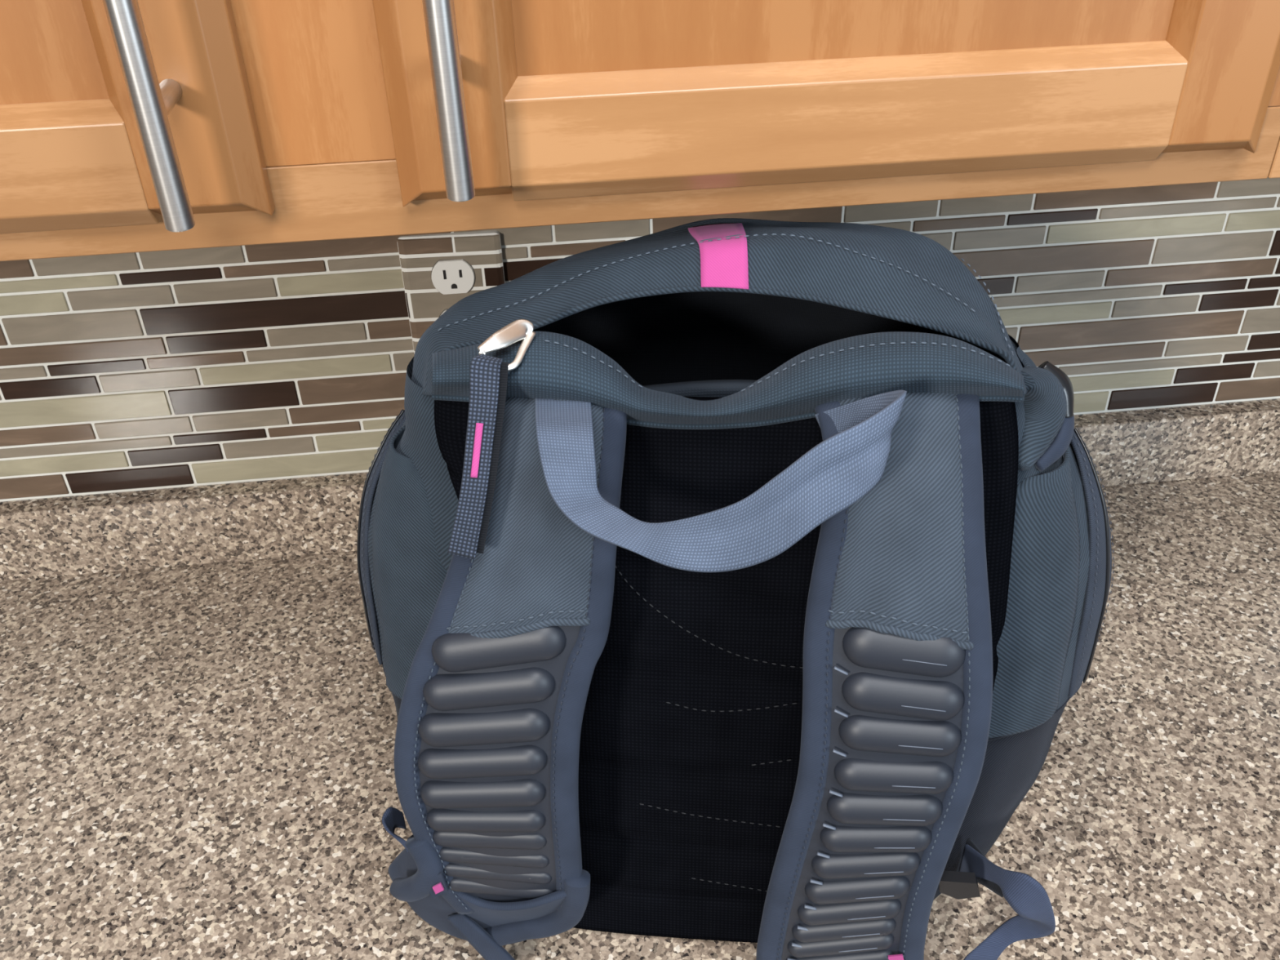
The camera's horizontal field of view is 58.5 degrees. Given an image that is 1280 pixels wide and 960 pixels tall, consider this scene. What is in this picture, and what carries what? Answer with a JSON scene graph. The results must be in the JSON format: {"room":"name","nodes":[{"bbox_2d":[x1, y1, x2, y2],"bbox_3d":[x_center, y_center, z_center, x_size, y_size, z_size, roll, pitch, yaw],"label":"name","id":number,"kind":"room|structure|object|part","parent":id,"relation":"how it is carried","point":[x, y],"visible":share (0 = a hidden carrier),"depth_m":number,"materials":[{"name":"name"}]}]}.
{"room":"kitchen","nodes":[
{"label":"kitchen","id":0,"kind":"room"},
{"bbox_2d":[0,177,1279,502],"bbox_3d":[0.035,-0.479,0.792,2.200,1.230,0.100,-5,35,-4],"label":"wall","id":1,"kind":"structure","parent":0,"point":[123,372],"depth_m":0.96,"materials":[{"name":"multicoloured tile"}]},
{"bbox_2d":[396,230,505,352],"bbox_3d":[-0.150,-0.147,0.931,0.081,0.111,0.010,-5,35,-4],"label":"electrical outlet","id":2,"kind":"object","parent":1,"relation":"attached to","point":[439,271],"visible":0.58,"depth_m":0.91,"materials":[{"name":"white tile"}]},
{"bbox_2d":[431,259,475,294],"bbox_3d":[-0.150,-0.164,0.918,0.034,0.029,0.007,-5,35,-4],"label":"receptacle","id":3,"kind":"object","parent":2,"relation":"attached to","point":[448,277],"depth_m":0.91,"materials":[{"name":"white plastic"}]},
{"bbox_2d":[0,0,1279,261],"bbox_3d":[-0.180,-0.492,0.456,0.974,0.734,0.385,-5,35,-4],"label":"upper cabinet","id":4,"kind":"object","parent":1,"relation":"attached to","point":[126,126],"visible":1,"depth_m":0.53,"materials":[{"name":"brown wood"}]},
{"bbox_3d":[-0.399,-0.397,0.327,0.340,0.610,0.007,-5,35,-4],"label":"panel","id":5,"kind":"part","parent":4,"relation":"part of","materials":[{"name":"brown wood"}]},
{"bbox_3d":[-0.391,-0.130,0.507,0.332,0.058,0.018,-5,35,-4],"label":"rail","id":6,"kind":"part","parent":4,"relation":"part of","materials":[{"name":"brown wood"}]},
{"bbox_3d":[-0.204,-0.265,0.402,0.012,0.360,0.043,-5,35,-4],"label":"handle","id":7,"kind":"part","parent":4,"relation":"part of","materials":[{"name":"metal"}]},
{"bbox_3d":[-0.084,-0.279,0.408,0.012,0.360,0.043,-5,35,-4],"label":"handle","id":8,"kind":"part","parent":4,"relation":"part of","materials":[{"name":"metal"}]},
{"bbox_3d":[-0.158,-0.138,0.556,0.974,0.038,0.019,-5,35,-4],"label":"rail","id":9,"kind":"part","parent":4,"relation":"part of","materials":[{"name":"brown wood"}]},
{"bbox_3d":[0.090,-0.438,0.365,0.329,0.610,0.007,-5,35,-4],"label":"panel","id":10,"kind":"part","parent":4,"relation":"part of","materials":[{"name":"brown wood"}]},
{"bbox_3d":[0.098,-0.171,0.544,0.321,0.058,0.018,-5,35,-4],"label":"rail","id":11,"kind":"part","parent":4,"relation":"part of","materials":[{"name":"brown wood"}]},
{"bbox_2d":[0,471,1279,959],"bbox_3d":[0.091,0.227,0.827,2.200,0.030,0.655,-5,35,-4],"label":"countertop","id":12,"kind":"structure","parent":1,"relation":"attached to","point":[197,762],"depth_m":0.83,"materials":[{"name":"stone"}]},
{"bbox_2d":[0,398,1279,581],"bbox_3d":[0.054,0.004,1.058,2.200,0.072,0.021,-5,35,-4],"label":"granite upstand","id":13,"kind":"object","parent":12,"relation":"on","point":[177,526],"visible":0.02,"depth_m":1.02,"materials":[{"name":"beige stone"}]},
{"bbox_2d":[356,217,1113,959],"bbox_3d":[0.050,0.056,0.681,0.452,0.418,0.310,2,35,5],"label":"backpack","id":14,"kind":"object","parent":12,"relation":"on","point":[737,580],"visible":1,"depth_m":0.58,"materials":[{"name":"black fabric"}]},
{"bbox_3d":[-0.074,-0.010,0.526,0.016,0.086,0.049,12,37,19],"label":"zipper pull","id":15,"kind":"part","parent":14,"relation":"part of","materials":[{"name":"grey fabric"}]},
{"bbox_3d":[-0.072,-0.057,0.522,0.004,0.006,0.003,2,35,5],"label":"loop arm","id":16,"kind":"part","parent":14,"relation":"part of"},
{"bbox_3d":[-0.056,-0.059,0.530,0.006,0.009,0.027,15,38,22],"label":"loop arm","id":17,"kind":"part","parent":14,"relation":"part of","materials":[{"name":"silver metal"}]},
{"bbox_3d":[0.029,-0.013,0.508,0.168,0.072,0.084,2,35,5],"label":"carry handle","id":18,"kind":"part","parent":14,"relation":"part of","materials":[{"name":"blue fabric"}]},
{"bbox_3d":[0.045,0.117,0.640,0.302,0.359,0.079,2,35,5],"label":"panel","id":19,"kind":"part","parent":14,"relation":"part of","materials":[{"name":"black fabric"}]},
{"bbox_2d":[1267,137,1279,178],"bbox_3d":[0.539,-0.552,0.512,0.470,0.734,0.385,-5,35,-4],"label":"upper cabinet","id":20,"kind":"object","parent":1,"relation":"attached to","point":[1274,171],"visible":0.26,"depth_m":0.59,"materials":[{"name":"brown wood"}]}
]}

